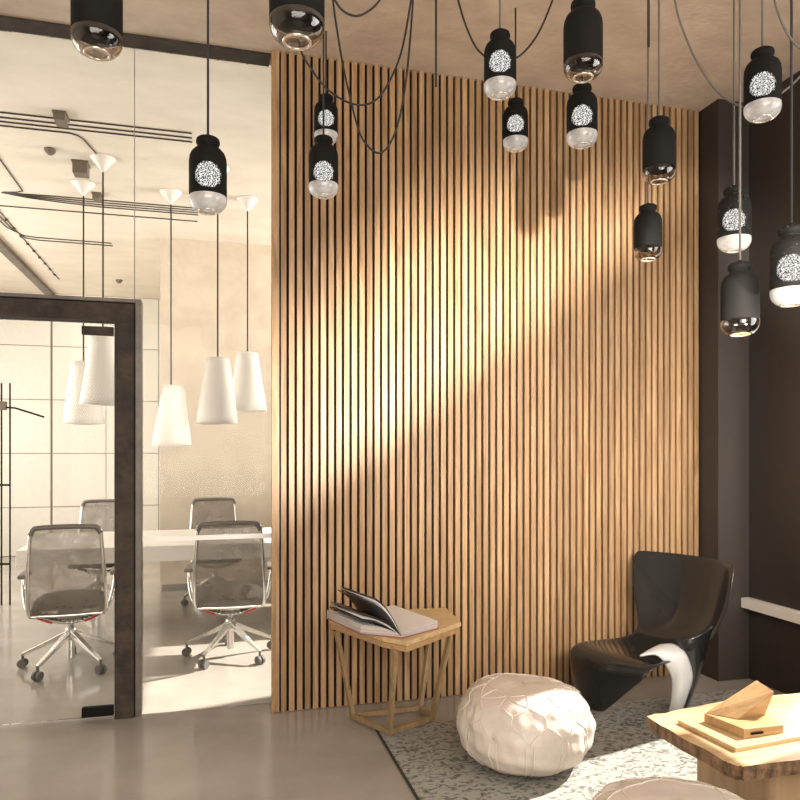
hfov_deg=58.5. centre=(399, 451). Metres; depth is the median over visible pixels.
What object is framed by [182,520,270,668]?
office chair
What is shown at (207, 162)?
pendant lamp
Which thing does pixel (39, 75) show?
ceiling
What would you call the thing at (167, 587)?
baseboard
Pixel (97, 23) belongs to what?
pendant lamp
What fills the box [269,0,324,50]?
pendant lamp
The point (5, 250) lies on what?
trim
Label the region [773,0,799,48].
cable
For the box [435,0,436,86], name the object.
cable
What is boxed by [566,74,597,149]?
pendant lamp
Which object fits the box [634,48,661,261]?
pendant lamp
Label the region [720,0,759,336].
pendant lamp
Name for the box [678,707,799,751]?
board
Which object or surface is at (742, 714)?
sculpture
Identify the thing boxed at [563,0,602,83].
pendant lamp
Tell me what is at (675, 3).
cable
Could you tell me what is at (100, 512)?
office chair
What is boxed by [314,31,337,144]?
pendant lamp
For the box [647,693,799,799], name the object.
coffee table
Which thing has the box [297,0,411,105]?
cable
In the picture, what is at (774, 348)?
wall
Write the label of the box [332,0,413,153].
cable
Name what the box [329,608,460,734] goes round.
side table
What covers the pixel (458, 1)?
cable
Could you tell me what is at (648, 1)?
cable
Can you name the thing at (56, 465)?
wall
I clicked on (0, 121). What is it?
conduit
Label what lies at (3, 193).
conduit
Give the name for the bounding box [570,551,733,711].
lounge chair
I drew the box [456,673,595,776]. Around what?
pouf
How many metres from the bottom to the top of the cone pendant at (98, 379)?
1.943 m
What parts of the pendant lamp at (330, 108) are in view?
hanging cord, lamp shade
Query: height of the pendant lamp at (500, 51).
0.864 m
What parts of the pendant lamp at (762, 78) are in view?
hanging cord, lamp shade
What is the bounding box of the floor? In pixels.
[0,556,784,799]
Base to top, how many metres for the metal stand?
2.176 m
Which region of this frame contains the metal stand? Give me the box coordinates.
[0,383,44,604]
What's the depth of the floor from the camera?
3.99 m
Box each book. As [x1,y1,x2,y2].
[326,586,438,637]
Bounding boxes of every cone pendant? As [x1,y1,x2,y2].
[63,179,104,424]
[79,153,115,405]
[152,188,190,446]
[196,166,237,424]
[233,195,266,412]
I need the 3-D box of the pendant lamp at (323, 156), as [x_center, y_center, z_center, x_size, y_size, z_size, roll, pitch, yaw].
[-0.336,-1.715,3.135,0.131,1.190,0.132,0,0,-6]
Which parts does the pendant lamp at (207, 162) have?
hanging cord, lamp shade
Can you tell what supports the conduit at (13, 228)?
attached to the ceiling
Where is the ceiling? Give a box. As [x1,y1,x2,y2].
[0,0,799,298]
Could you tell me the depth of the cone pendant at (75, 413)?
6.03 m
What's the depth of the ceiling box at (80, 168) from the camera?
5.66 m
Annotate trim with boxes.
[0,15,270,66]
[0,238,53,294]
[271,49,272,712]
[741,597,799,623]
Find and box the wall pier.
[699,99,748,680]
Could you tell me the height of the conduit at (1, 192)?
0.009 m
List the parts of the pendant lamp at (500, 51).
hanging cord, lamp shade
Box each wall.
[0,291,159,556]
[160,238,270,590]
[273,50,698,711]
[749,71,799,693]
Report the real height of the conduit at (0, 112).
0.009 m
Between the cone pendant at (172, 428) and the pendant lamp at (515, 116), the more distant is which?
the cone pendant at (172, 428)
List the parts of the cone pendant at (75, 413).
hanging cord, lamp shade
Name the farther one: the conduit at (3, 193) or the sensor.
the conduit at (3, 193)
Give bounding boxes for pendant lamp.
[70,0,122,60]
[189,0,226,214]
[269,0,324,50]
[309,26,337,199]
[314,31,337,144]
[484,0,515,100]
[503,8,527,152]
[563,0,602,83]
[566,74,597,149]
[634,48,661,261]
[642,0,675,185]
[717,0,751,252]
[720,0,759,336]
[743,0,781,123]
[769,0,799,307]
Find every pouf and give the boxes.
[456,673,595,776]
[591,776,743,799]
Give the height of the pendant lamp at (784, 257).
1.823 m
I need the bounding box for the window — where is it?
[0,30,270,714]
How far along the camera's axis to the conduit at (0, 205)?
6.89 m
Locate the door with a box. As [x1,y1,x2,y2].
[0,292,141,724]
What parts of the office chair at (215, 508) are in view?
rail, frame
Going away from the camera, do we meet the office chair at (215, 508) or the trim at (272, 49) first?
the trim at (272, 49)
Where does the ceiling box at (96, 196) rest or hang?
attached to the ceiling
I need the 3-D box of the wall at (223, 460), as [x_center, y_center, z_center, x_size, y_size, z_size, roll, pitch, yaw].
[-0.644,-0.405,8.273,4.050,3.810,0.120,0,0,-15]
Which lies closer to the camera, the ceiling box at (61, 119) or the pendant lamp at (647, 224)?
the pendant lamp at (647, 224)
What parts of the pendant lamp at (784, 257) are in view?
lamp shade, hanging cord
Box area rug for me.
[375,689,775,799]
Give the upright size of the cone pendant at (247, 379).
1.942 m
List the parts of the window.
glass pane, glass pane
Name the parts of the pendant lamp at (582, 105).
lamp shade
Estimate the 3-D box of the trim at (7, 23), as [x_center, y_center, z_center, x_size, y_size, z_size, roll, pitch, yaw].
[-2.864,-2.304,3.644,4.339,0.012,0.136,0,0,-15]
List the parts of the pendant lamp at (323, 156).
hanging cord, lamp shade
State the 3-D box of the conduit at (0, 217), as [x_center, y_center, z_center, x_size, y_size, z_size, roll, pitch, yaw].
[-3.796,-2.304,6.997,0.755,0.009,2.176,0,0,12]
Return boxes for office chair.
[17,524,113,680]
[79,499,113,589]
[181,497,236,605]
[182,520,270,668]
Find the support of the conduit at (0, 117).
attached to the ceiling
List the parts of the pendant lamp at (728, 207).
hanging cord, lamp shade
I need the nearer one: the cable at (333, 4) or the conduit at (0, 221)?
the cable at (333, 4)
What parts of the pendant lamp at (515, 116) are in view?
hanging cord, lamp shade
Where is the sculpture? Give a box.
[704,680,783,737]
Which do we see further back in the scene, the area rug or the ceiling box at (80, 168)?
the ceiling box at (80, 168)
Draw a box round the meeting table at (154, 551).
[16,527,270,566]
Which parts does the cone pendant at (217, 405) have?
lamp shade, hanging cord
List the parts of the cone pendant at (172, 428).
hanging cord, lamp shade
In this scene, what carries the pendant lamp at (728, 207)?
hanging from the ceiling
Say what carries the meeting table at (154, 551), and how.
on the floor
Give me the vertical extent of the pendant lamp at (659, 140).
1.206 m
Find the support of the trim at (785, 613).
attached to the wall at (774, 348)
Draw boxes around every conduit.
[0,112,191,133]
[0,117,191,138]
[0,121,191,142]
[0,125,96,153]
[0,159,22,192]
[0,205,197,221]
[0,212,58,279]
[0,217,112,245]
[0,221,111,243]
[1,192,192,208]
[3,193,197,212]
[5,193,194,210]
[8,194,197,215]
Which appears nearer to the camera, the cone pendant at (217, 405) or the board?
the board
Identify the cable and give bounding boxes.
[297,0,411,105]
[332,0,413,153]
[334,0,380,16]
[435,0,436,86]
[457,0,552,58]
[647,0,649,47]
[674,0,799,107]
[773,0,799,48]
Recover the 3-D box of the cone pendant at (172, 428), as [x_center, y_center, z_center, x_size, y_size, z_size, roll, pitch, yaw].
[-2.037,-1.180,6.345,0.343,2.261,0.332,0,0,-42]
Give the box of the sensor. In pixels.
[44,147,55,155]
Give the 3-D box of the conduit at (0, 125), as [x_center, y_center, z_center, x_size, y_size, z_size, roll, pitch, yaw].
[-2.861,-2.304,5.060,1.347,0.009,0.296,0,0,-29]
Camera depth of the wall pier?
4.71 m
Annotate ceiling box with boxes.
[52,110,69,127]
[71,159,90,178]
[91,192,101,202]
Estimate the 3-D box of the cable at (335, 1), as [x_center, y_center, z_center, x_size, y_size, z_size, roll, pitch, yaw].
[-0.158,-2.040,2.900,0.508,0.547,0.009,0,0,0]
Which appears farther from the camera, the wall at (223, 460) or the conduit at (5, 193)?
the wall at (223, 460)
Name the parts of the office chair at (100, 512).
frame, rail, seat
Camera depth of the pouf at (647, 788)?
2.37 m
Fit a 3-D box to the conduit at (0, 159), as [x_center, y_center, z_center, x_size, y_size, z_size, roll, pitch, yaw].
[-3.140,-2.304,5.236,0.186,0.009,2.335,0,0,-15]
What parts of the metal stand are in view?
upright frame, swing arm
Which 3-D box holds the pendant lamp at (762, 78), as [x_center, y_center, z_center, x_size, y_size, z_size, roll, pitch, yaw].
[1.365,-1.781,2.689,0.131,1.058,0.132,0,0,27]
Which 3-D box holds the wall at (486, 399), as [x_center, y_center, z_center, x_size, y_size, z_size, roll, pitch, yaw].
[0.627,-0.405,4.565,2.861,3.810,0.200,0,0,-15]
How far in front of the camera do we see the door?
4.01 m
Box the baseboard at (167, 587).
[162,580,267,590]
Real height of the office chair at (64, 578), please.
1.023 m
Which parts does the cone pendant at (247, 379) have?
hanging cord, lamp shade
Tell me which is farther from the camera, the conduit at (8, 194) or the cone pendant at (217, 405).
the conduit at (8, 194)
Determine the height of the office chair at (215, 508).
1.023 m
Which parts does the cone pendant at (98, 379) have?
lamp shade, hanging cord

